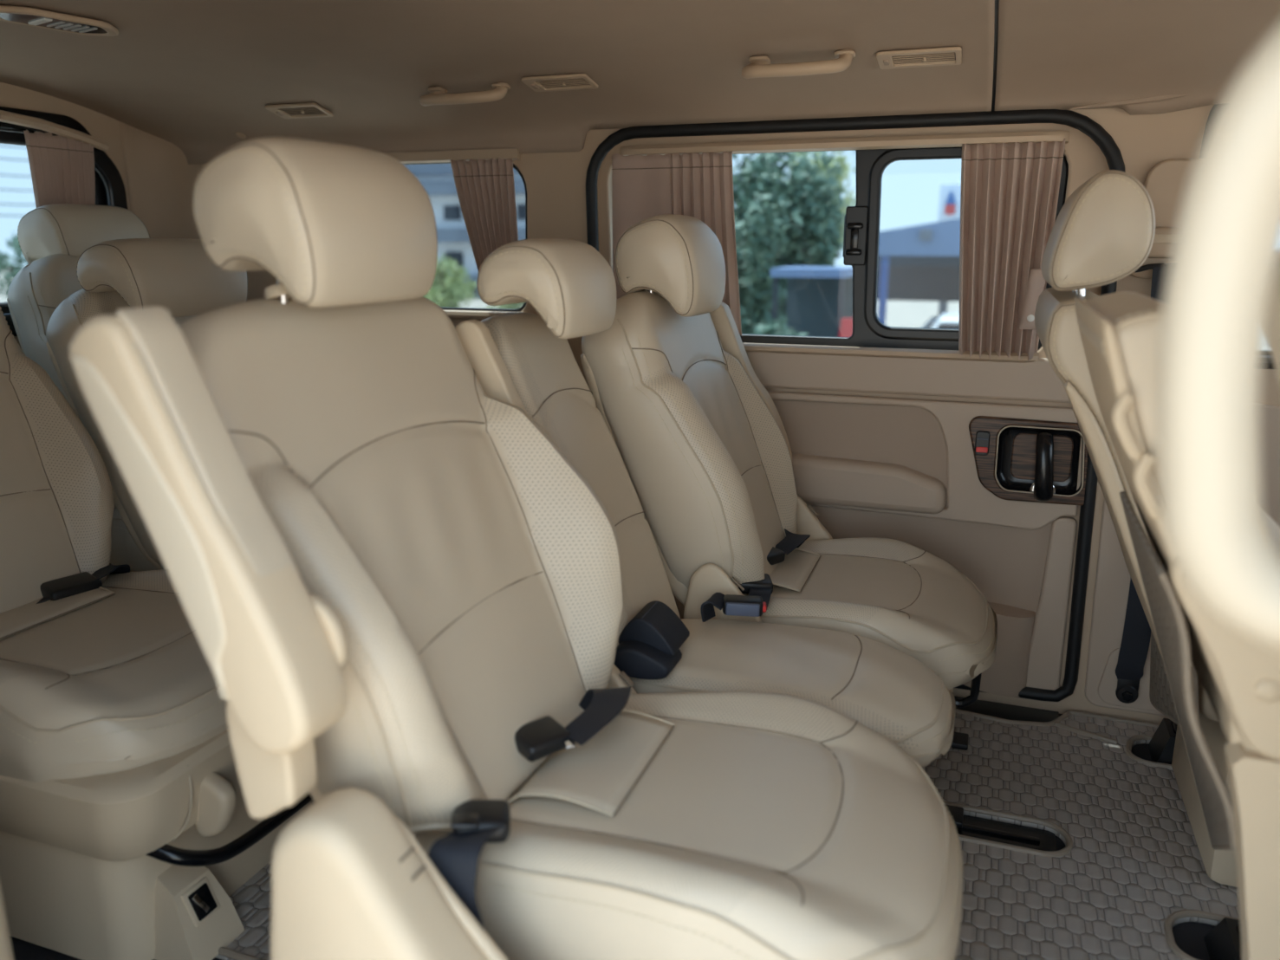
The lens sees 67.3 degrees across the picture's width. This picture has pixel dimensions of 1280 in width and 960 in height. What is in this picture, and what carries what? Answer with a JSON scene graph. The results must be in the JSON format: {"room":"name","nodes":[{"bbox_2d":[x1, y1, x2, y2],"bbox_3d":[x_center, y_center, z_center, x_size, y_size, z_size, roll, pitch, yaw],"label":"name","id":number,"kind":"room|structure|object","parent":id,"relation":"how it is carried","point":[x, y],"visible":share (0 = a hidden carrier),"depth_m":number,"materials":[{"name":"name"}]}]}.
{"room":"vehicle interior","nodes":[
{"label":"vehicle interior","id":0,"kind":"room"},
{"bbox_2d":[0,81,129,351],"bbox_3d":[-1.603,-0.138,1.768,0.030,1.390,1.750,5,15,19],"label":"window trim","id":1,"kind":"structure","parent":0,"point":[101,126],"depth_m":2.29,"materials":[{"name":"beige plastic"}]},
{"bbox_2d":[0,106,128,336],"bbox_3d":[-1.556,-0.479,1.766,0.084,0.496,1.479,5,15,19],"label":"window","id":2,"kind":"structure","parent":1,"relation":"in","point":[110,190],"depth_m":2.23,"materials":[{"name":"black"}]},
{"bbox_2d":[23,129,95,207],"bbox_3d":[-1.339,-0.599,2.265,0.021,0.411,0.178,5,15,19],"label":"curtain","id":3,"kind":"object","parent":2,"relation":"hanging from","point":[62,168],"visible":0.45,"depth_m":2.22,"materials":[{"name":"fabric"}]},
{"bbox_2d":[10,714,1215,959],"bbox_3d":[0.021,0.674,1.432,3.500,0.040,1.860,5,15,19],"label":"floor","id":4,"kind":"structure","parent":0,"point":[1189,937],"depth_m":1.38,"materials":[{"name":"carpet"}]},
{"bbox_2d":[215,708,1240,959],"bbox_3d":[-0.100,0.556,1.782,2.523,0.019,1.183,5,15,19],"label":"floor mat","id":5,"kind":"object","parent":4,"relation":"on","point":[1130,869],"visible":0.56,"depth_m":1.56,"materials":[{"name":"grey rubber"}]},
{"bbox_2d":[6,203,157,571],"bbox_3d":[-1.096,-0.102,2.250,0.509,1.048,0.452,5,15,19],"label":"passenger seat","id":6,"kind":"object","parent":5,"relation":"on","point":[52,238],"visible":0.19,"depth_m":2.07,"materials":[{"name":"beige leather"}]},
{"bbox_2d":[109,508,157,571],"bbox_3d":[-1.044,0.086,2.277,0.400,0.148,0.452,5,15,19],"label":"seat cushion","id":7,"kind":"object","parent":6,"relation":"on","point":[124,550],"depth_m":2.08,"materials":[{"name":"beige leather"}]},
{"bbox_2d":[45,238,247,570],"bbox_3d":[-0.730,0.028,1.882,0.716,0.973,0.352,5,15,19],"label":"passenger seat","id":8,"kind":"object","parent":5,"relation":"on","point":[178,276],"visible":0.13,"depth_m":1.77,"materials":[{"name":"beige leather"}]},
{"bbox_2d":[0,306,312,959],"bbox_3d":[-0.921,0.060,1.463,0.842,1.113,0.482,5,15,19],"label":"passenger seat","id":9,"kind":"object","parent":5,"relation":"on","point":[128,831],"visible":0.72,"depth_m":1.33,"materials":[{"name":"beige leather"}]},
{"bbox_2d":[36,563,129,604],"bbox_3d":[-0.941,0.188,1.615,0.092,0.071,0.194,5,15,19],"label":"belt","id":10,"kind":"object","parent":9,"relation":"on","point":[56,589],"visible":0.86,"depth_m":1.58,"materials":[{"name":"black plastic"}]},
{"bbox_2d":[0,569,227,782],"bbox_3d":[-0.800,0.276,1.471,0.505,0.161,0.482,5,15,19],"label":"seat cushion","id":11,"kind":"object","parent":9,"relation":"on","point":[114,681],"depth_m":1.31,"materials":[{"name":"beige leather"}]},
{"bbox_2d":[188,883,217,921],"bbox_3d":[-0.611,0.589,1.341,0.020,0.037,0.034,5,15,19],"label":"socket","id":12,"kind":"object","parent":9,"relation":"attached to","point":[202,897],"depth_m":1.34,"materials":[{"name":"black plastic"}]},
{"bbox_2d":[69,136,962,959],"bbox_3d":[-0.075,0.182,1.057,0.853,1.073,0.625,5,15,19],"label":"passenger seat","id":13,"kind":"object","parent":5,"relation":"on","point":[385,570],"visible":0.98,"depth_m":0.98,"materials":[{"name":"beige leather"}]},
{"bbox_2d":[427,799,510,932],"bbox_3d":[-0.164,0.408,0.975,0.074,0.146,0.106,3,14,12],"label":"belt","id":14,"kind":"object","parent":13,"relation":"attached to","point":[474,823],"visible":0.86,"depth_m":0.94,"materials":[{"name":"black fabric"}]},
{"bbox_2d":[514,686,631,761],"bbox_3d":[-0.070,0.297,1.173,0.102,0.068,0.188,9,16,31],"label":"belt","id":15,"kind":"object","parent":13,"relation":"on","point":[544,737],"visible":0.98,"depth_m":1.13,"materials":[{"name":"black plastic"}]},
{"bbox_2d":[474,690,962,959],"bbox_3d":[0.111,0.411,1.108,0.500,0.180,0.456,5,15,19],"label":"seat cushion","id":16,"kind":"object","parent":13,"relation":"on","point":[730,825],"depth_m":1.00,"materials":[{"name":"beige leather"}]},
{"bbox_2d":[476,238,955,768],"bbox_3d":[0.086,0.134,1.458,0.776,0.971,0.284,5,15,19],"label":"passenger seat","id":17,"kind":"object","parent":5,"relation":"on","point":[571,286],"visible":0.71,"depth_m":1.40,"materials":[{"name":"beige leather"}]},
{"bbox_2d":[613,600,689,679],"bbox_3d":[0.014,0.235,1.422,0.096,0.081,0.114,5,15,19],"label":"belt","id":18,"kind":"object","parent":17,"relation":"on","point":[650,643],"visible":0.94,"depth_m":1.39,"materials":[{"name":"black plastic"}]},
{"bbox_2d":[700,592,766,622],"bbox_3d":[0.151,0.209,1.553,0.105,0.042,0.044,3,14,12],"label":"belt","id":19,"kind":"object","parent":17,"relation":"on","point":[734,605],"visible":1,"depth_m":1.54,"materials":[{"name":"black plastic"}]},
{"bbox_2d":[630,618,955,768],"bbox_3d":[0.231,0.310,1.447,0.465,0.121,0.282,5,15,19],"label":"seat cushion","id":20,"kind":"object","parent":17,"relation":"on","point":[878,685],"depth_m":1.38,"materials":[{"name":"beige leather"}]},
{"bbox_2d":[1034,169,1237,887],"bbox_3d":[0.977,0.075,1.506,0.712,1.062,0.510,5,15,19],"label":"seat","id":21,"kind":"object","parent":5,"relation":"on","point":[1104,230],"visible":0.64,"depth_m":1.34,"materials":[{"name":"beige leather"}]},
{"bbox_2d":[1197,675,1219,721],"bbox_3d":[1.095,0.271,1.510,0.460,0.120,0.440,5,15,19],"label":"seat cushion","id":22,"kind":"object","parent":21,"relation":"on","point":[1205,707],"depth_m":1.40,"materials":[{"name":"beige leather"}]},
{"bbox_2d":[1075,291,1279,959],"bbox_3d":[0.767,0.269,1.044,0.603,0.909,0.397,5,15,19],"label":"seat","id":23,"kind":"object","parent":5,"relation":"on","point":[1120,332],"visible":0.57,"depth_m":0.92,"materials":[{"name":"beige leather"}]},
{"bbox_2d":[955,814,1056,851],"bbox_3d":[0.410,0.583,1.698,0.600,0.009,0.080,5,15,19],"label":"rail","id":24,"kind":"object","parent":4,"relation":"on","point":[1037,839],"visible":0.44,"depth_m":1.63,"materials":[{"name":"black metal"}]},
{"bbox_2d":[580,214,997,828],"bbox_3d":[0.299,0.032,1.783,0.722,1.013,0.507,5,15,19],"label":"passenger seat","id":25,"kind":"object","parent":24,"relation":"on","point":[703,445],"visible":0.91,"depth_m":1.63,"materials":[{"name":"beige leather"}]},
{"bbox_2d":[738,573,773,610],"bbox_3d":[0.198,0.190,1.649,0.060,0.038,0.091,0,14,0],"label":"belt","id":26,"kind":"object","parent":25,"relation":"on","point":[763,588],"visible":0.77,"depth_m":1.64,"materials":[{"name":"black plastic"}]},
{"bbox_2d":[766,528,810,565],"bbox_3d":[0.272,0.141,1.848,0.087,0.062,0.187,7,16,27],"label":"belt","id":27,"kind":"object","parent":25,"relation":"on","point":[792,541],"visible":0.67,"depth_m":1.82,"materials":[{"name":"black fabric"}]},
{"bbox_2d":[760,537,997,690],"bbox_3d":[0.408,0.229,1.768,0.472,0.144,0.456,5,15,19],"label":"seat cushion","id":28,"kind":"object","parent":25,"relation":"on","point":[901,596],"depth_m":1.67,"materials":[{"name":"beige leather"}]},
{"bbox_2d":[954,695,1059,722],"bbox_3d":[0.409,0.466,2.178,1.000,0.004,0.100,5,15,19],"label":"plate","id":29,"kind":"object","parent":4,"relation":"on","point":[993,709],"visible":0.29,"depth_m":2.05,"materials":[{"name":"black plastic"}]},
{"bbox_2d":[1147,718,1177,764],"bbox_3d":[1.061,0.509,1.851,0.130,0.078,0.090,5,15,19],"label":"anchor","id":30,"kind":"object","parent":4,"relation":"on","point":[1161,745],"visible":0.27,"depth_m":1.85,"materials":[{"name":"black plastic"}]},
{"bbox_2d":[1203,917,1241,959],"bbox_3d":[0.862,0.653,1.322,0.130,0.054,0.090,5,15,19],"label":"anchor","id":31,"kind":"object","parent":4,"relation":"on","point":[1224,942],"visible":0.39,"depth_m":1.34,"materials":[{"name":"black plastic"}]},
{"bbox_2d":[1264,249,1279,385],"bbox_3d":[0.705,0.243,0.566,0.650,1.190,0.404,5,15,19],"label":"seat","id":32,"kind":"object","parent":4,"relation":"on","point":[1272,324],"visible":0.26,"depth_m":0.71,"materials":[{"name":"beige leather"}]},
{"bbox_2d":[0,0,1279,164],"bbox_3d":[0.029,-0.570,1.131,3.409,0.175,1.789,5,15,19],"label":"ceiling","id":33,"kind":"structure","parent":0,"point":[191,75],"depth_m":1.74,"materials":[{"name":"fabric"}]},
{"bbox_2d":[0,5,118,36],"bbox_3d":[-0.963,-0.753,1.577,0.096,0.013,0.209,10,17,36],"label":"ceiling vent","id":34,"kind":"object","parent":33,"relation":"in","point":[20,15],"visible":1,"depth_m":1.57,"materials":[{"name":"grey plastic"}]},
{"bbox_2d":[27,18,51,25],"bbox_3d":[-0.974,-0.745,1.561,0.056,0.005,0.014,9,17,33],"label":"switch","id":35,"kind":"object","parent":34,"relation":"attached to","point":[30,21],"depth_m":1.56,"materials":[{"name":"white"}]},
{"bbox_2d":[235,132,246,138],"bbox_3d":[-0.989,-0.854,2.381,0.024,0.013,0.022,5,15,19],"label":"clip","id":36,"kind":"object","parent":33,"relation":"attached to","point":[238,134],"visible":1,"depth_m":2.38,"materials":[{"name":"beige plastic"}]},
{"bbox_2d":[265,102,333,118],"bbox_3d":[-0.778,-0.843,2.196,0.140,0.023,0.070,5,15,19],"label":"ceiling vent","id":37,"kind":"object","parent":33,"relation":"in","point":[297,110],"visible":1,"depth_m":2.19,"materials":[{"name":"plastic"}]},
{"bbox_2d":[418,82,510,106],"bbox_3d":[-0.364,-0.787,1.957,0.197,0.050,0.083,5,15,19],"label":"handle","id":38,"kind":"object","parent":33,"relation":"attached to","point":[438,95],"visible":1,"depth_m":1.93,"materials":[{"name":"beige plastic"}]},
{"bbox_2d":[521,73,597,91],"bbox_3d":[-0.159,-0.786,1.902,0.140,0.019,0.071,5,15,19],"label":"ceiling vent","id":39,"kind":"object","parent":33,"relation":"in","point":[575,81],"visible":1,"depth_m":1.90,"materials":[{"name":"plastic"}]},
{"bbox_2d":[741,49,855,78],"bbox_3d":[0.272,-0.726,1.674,0.197,0.052,0.082,5,15,19],"label":"handle","id":40,"kind":"object","parent":33,"relation":"attached to","point":[760,67],"visible":1,"depth_m":1.65,"materials":[{"name":"beige plastic"}]},
{"bbox_2d":[876,46,961,69],"bbox_3d":[0.482,-0.728,1.659,0.140,0.018,0.071,5,15,19],"label":"ceiling vent","id":41,"kind":"object","parent":33,"relation":"in","point":[950,55],"visible":1,"depth_m":1.66,"materials":[{"name":"plastic"}]},
{"bbox_2d":[201,104,1279,724],"bbox_3d":[0.355,-0.216,2.082,3.350,1.390,0.032,5,15,19],"label":"wall","id":42,"kind":"structure","parent":0,"point":[555,182],"depth_m":1.97,"materials":[{"name":"beige plastic"}]},
{"bbox_2d":[119,121,201,239],"bbox_3d":[-1.224,-0.298,2.599,0.180,1.300,0.040,-6,15,-22],"label":"trim","id":43,"kind":"structure","parent":42,"relation":"attached to","point":[160,180],"depth_m":2.49,"materials":[{"name":"beige plastic"}]},
{"bbox_2d":[383,148,526,319],"bbox_3d":[-0.582,-0.592,2.338,0.714,0.388,0.047,5,15,19],"label":"window","id":44,"kind":"structure","parent":42,"relation":"in","point":[438,157],"depth_m":2.25,"materials":[{"name":"black plastic"}]},
{"bbox_2d":[450,156,518,271],"bbox_3d":[-0.359,-0.581,2.241,0.173,0.326,0.021,5,15,19],"label":"curtain","id":45,"kind":"object","parent":42,"relation":"hanging from","point":[485,189],"visible":0.66,"depth_m":2.22,"materials":[{"name":"fabric"}]},
{"bbox_2d":[597,123,1109,697],"bbox_3d":[0.402,-0.148,2.077,1.091,1.184,0.111,5,15,19],"label":"door","id":46,"kind":"structure","parent":42,"relation":"in","point":[978,465],"depth_m":2.02,"materials":[{"name":"beige plastic"}]},
{"bbox_2d":[611,151,741,335],"bbox_3d":[0.081,-0.513,2.103,0.300,0.391,0.019,5,15,19],"label":"curtain","id":47,"kind":"object","parent":46,"relation":"hanging from","point":[699,186],"visible":0.46,"depth_m":2.08,"materials":[{"name":"fabric"}]},
{"bbox_2d":[732,146,1068,350],"bbox_3d":[0.383,-0.490,2.048,0.984,0.453,0.041,5,15,19],"label":"window","id":48,"kind":"structure","parent":46,"relation":"attached to","point":[861,221],"depth_m":2.01,"materials":[{"name":"clear glass"}]},
{"bbox_2d":[974,430,990,455],"bbox_3d":[0.699,-0.075,1.962,0.027,0.050,0.009,5,15,19],"label":"switch","id":49,"kind":"object","parent":46,"relation":"attached to","point":[982,438],"depth_m":1.96,"materials":[{"name":"black plastic"}]},
{"bbox_2d":[958,138,1065,360],"bbox_3d":[0.710,-0.446,1.879,0.184,0.416,0.047,5,15,19],"label":"curtain","id":50,"kind":"object","parent":46,"relation":"hanging from","point":[1010,192],"visible":0.97,"depth_m":1.87,"materials":[{"name":"fabric"}]},
{"bbox_2d":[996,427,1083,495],"bbox_3d":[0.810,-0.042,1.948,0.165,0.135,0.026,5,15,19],"label":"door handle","id":51,"kind":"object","parent":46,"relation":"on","point":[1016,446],"depth_m":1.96,"materials":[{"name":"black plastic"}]},
{"bbox_2d":[994,425,1085,496],"bbox_3d":[0.809,-0.042,1.947,0.168,0.138,0.031,5,15,19],"label":"door handle","id":52,"kind":"object","parent":46,"relation":"on","point":[1015,445],"depth_m":1.95,"materials":[{"name":"black plastic"}]},
{"bbox_2d":[585,109,1125,701],"bbox_3d":[0.399,-0.149,2.069,1.105,1.193,0.025,5,15,19],"label":"door seal","id":53,"kind":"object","parent":42,"relation":"attached to","point":[1101,138],"depth_m":1.95,"materials":[{"name":"black rubber"}]},
{"bbox_2d":[1115,158,1195,703],"bbox_3d":[0.991,-0.060,1.848,0.174,1.065,0.043,5,15,19],"label":"belt","id":54,"kind":"object","parent":42,"relation":"attached to","point":[1166,183],"visible":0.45,"depth_m":1.77,"materials":[{"name":"fabric"}]},
{"bbox_2d":[1202,103,1274,369],"bbox_3d":[1.395,-0.439,1.640,0.849,0.521,0.037,5,15,19],"label":"window","id":55,"kind":"structure","parent":42,"relation":"in","point":[1267,361],"depth_m":1.77,"materials":[{"name":"clear glass"}]},
{"bbox_3d":[-1.192,0.115,0.750,1.520,1.390,0.020,5,15,19],"label":"wall","id":56,"kind":"structure","parent":0,"visible":0},
{"bbox_2d":[0,883,14,959],"bbox_3d":[-1.169,0.507,1.028,1.005,0.455,0.325,5,15,19],"label":"trim","id":57,"kind":"structure","parent":56,"relation":"attached to","point":[6,951],"depth_m":0.98,"materials":[{"name":"beige plastic"}]},
{"label":"outside","id":58,"kind":"structure","parent":0,"visible":0},
{"bbox_2d":[0,268,1269,350],"bbox_3d":[-23.907,-9.744,50.407,200.000,2.400,200.000,5,15,19],"label":"ground","id":59,"kind":"structure","parent":58,"point":[899,314],"depth_m":56.33,"materials":[{"name":"concrete"}]},
{"bbox_2d":[0,231,28,300],"bbox_3d":[-18.425,-6.060,29.926,4.124,3.400,3.713,5,15,19],"label":"tree","id":60,"kind":"object","parent":59,"relation":"on","point":[14,269],"visible":0.05,"depth_m":29.11,"materials":[{"name":"green plant"}]},
{"bbox_2d":[422,253,479,307],"bbox_3d":[-9.469,-8.981,45.039,3.859,3.554,4.026,-3,14,-12],"label":"tree","id":61,"kind":"object","parent":59,"relation":"on","point":[443,290],"visible":0.56,"depth_m":44.57,"materials":[{"name":"green plant"}]},
{"bbox_2d":[403,163,525,297],"bbox_3d":[-17.031,-19.649,73.437,35.000,10.800,9.800,5,15,19],"label":"apartment building","id":62,"kind":"structure","parent":59,"relation":"on","point":[437,179],"depth_m":67.80,"materials":[{"name":"paint"}]},
{"bbox_2d":[475,302,524,309],"bbox_3d":[-5.511,-8.179,44.798,4.066,3.379,4.401,11,18,39],"label":"tree","id":63,"kind":"object","parent":59,"relation":"on","point":[516,305],"visible":0.04,"depth_m":44.48,"materials":[{"name":"green plant"}]},
{"bbox_2d":[753,316,808,336],"bbox_3d":[2.090,-1.733,15.138,1.510,1.680,1.321,5,15,19],"label":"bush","id":64,"kind":"object","parent":59,"relation":"on","point":[772,328],"visible":0.04,"depth_m":14.95,"materials":[{"name":"green plant"}]},
{"bbox_2d":[732,151,844,334],"bbox_3d":[2.507,-4.352,19.942,4.272,6.190,3.453,-11,18,-37],"label":"tree","id":65,"kind":"object","parent":59,"relation":"on","point":[796,223],"visible":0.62,"depth_m":19.03,"materials":[{"name":"green plant"}]},
{"bbox_2d":[770,266,852,337],"bbox_3d":[3.042,-2.634,16.846,1.250,2.130,1.600,5,15,19],"label":"carport","id":66,"kind":"object","parent":59,"relation":"on","point":[818,298],"visible":0.48,"depth_m":17.30,"materials":[{"name":"metal"}]},
{"bbox_2d":[773,150,855,262],"bbox_3d":[4.099,-5.176,23.518,2.559,6.046,2.516,5,15,19],"label":"tree","id":67,"kind":"object","parent":59,"relation":"on","point":[840,159],"visible":0.09,"depth_m":22.54,"materials":[{"name":"green plant"}]},
{"bbox_2d":[838,318,852,337],"bbox_3d":[3.362,-2.073,15.331,0.500,1.006,0.400,5,15,19],"label":"barrier","id":68,"kind":"object","parent":59,"relation":"on","point":[846,329],"visible":0.06,"depth_m":15.22,"materials":[{"name":"red paint"}]},
{"bbox_2d":[877,218,960,324],"bbox_3d":[12.876,-6.583,31.805,11.000,5.350,10.200,5,15,19],"label":"building","id":69,"kind":"structure","parent":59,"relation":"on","point":[921,262],"depth_m":36.65,"materials":[{"name":"blue"}]},
{"bbox_2d":[921,316,940,328],"bbox_3d":[10.176,-4.418,30.724,4.400,1.529,1.892,5,15,19],"label":"car","id":70,"kind":"object","parent":59,"relation":"on","point":[929,324],"visible":0.02,"depth_m":30.09,"materials":[{"name":"silver metal"}]},
{"bbox_2d":[930,312,959,329],"bbox_3d":[7.678,-2.755,21.657,4.600,1.929,1.892,5,15,19],"label":"car","id":71,"kind":"object","parent":59,"relation":"on","point":[946,320],"visible":0.02,"depth_m":20.93,"materials":[{"name":"white paint"}]},
{"bbox_2d":[937,183,961,316],"bbox_3d":[12.613,-8.760,39.164,1.150,6.420,0.470,5,15,19],"label":"signboard","id":72,"kind":"object","parent":59,"relation":"on","point":[949,206],"visible":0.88,"depth_m":38.47,"materials":[{"name":"white"}]},
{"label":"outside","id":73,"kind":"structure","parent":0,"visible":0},
{"bbox_2d":[0,144,26,148],"bbox_3d":[-21.180,-10.269,27.869,0.042,0.640,22.001,5,15,19],"label":"power line","id":74,"kind":"object","parent":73,"point":[0,145],"visible":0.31,"depth_m":30.79,"materials":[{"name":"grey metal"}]},
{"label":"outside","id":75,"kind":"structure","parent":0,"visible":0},
{"bbox_2d":[0,157,28,161],"bbox_3d":[-21.180,-9.880,27.966,0.042,0.640,22.001,5,15,19],"label":"power line","id":76,"kind":"object","parent":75,"point":[0,158],"visible":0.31,"depth_m":30.85,"materials":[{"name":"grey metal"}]},
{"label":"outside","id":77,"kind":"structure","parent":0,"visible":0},
{"bbox_2d":[0,174,31,176],"bbox_3d":[-21.145,-9.418,28.178,0.042,0.640,22.001,5,15,19],"label":"power line","id":78,"kind":"object","parent":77,"point":[0,174],"visible":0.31,"depth_m":30.95,"materials":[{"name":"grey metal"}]},
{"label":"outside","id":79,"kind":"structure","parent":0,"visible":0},
{"bbox_2d":[0,188,33,191],"bbox_3d":[-21.180,-8.959,28.195,0.042,0.640,22.001,5,15,19],"label":"power line","id":80,"kind":"object","parent":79,"point":[0,189],"visible":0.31,"depth_m":31.13,"materials":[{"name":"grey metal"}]},
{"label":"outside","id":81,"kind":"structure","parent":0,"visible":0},
{"bbox_2d":[0,203,35,205],"bbox_3d":[-21.180,-8.522,28.304,0.042,0.640,22.001,5,15,19],"label":"power line","id":82,"kind":"object","parent":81,"point":[0,204],"visible":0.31,"depth_m":31.01,"materials":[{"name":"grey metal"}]},
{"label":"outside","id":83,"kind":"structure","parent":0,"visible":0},
{"bbox_2d":[0,214,23,216],"bbox_3d":[-21.145,-8.205,28.480,0.042,0.640,22.001,5,15,19],"label":"power line","id":84,"kind":"object","parent":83,"point":[0,215],"visible":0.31,"depth_m":30.98,"materials":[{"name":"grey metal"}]},
{"bbox_3d":[0.833,0.293,0.035,1.050,1.390,0.020,5,15,19],"label":"wall","id":85,"kind":"structure","parent":0,"visible":0},
{"bbox_2d":[1156,22,1279,651],"bbox_3d":[0.315,-0.041,0.303,0.239,0.322,0.254,5,15,19],"label":"handle","id":86,"kind":"object","parent":85,"relation":"attached to","point":[1225,247],"visible":1,"depth_m":0.42,"materials":[{"name":"plastic"}]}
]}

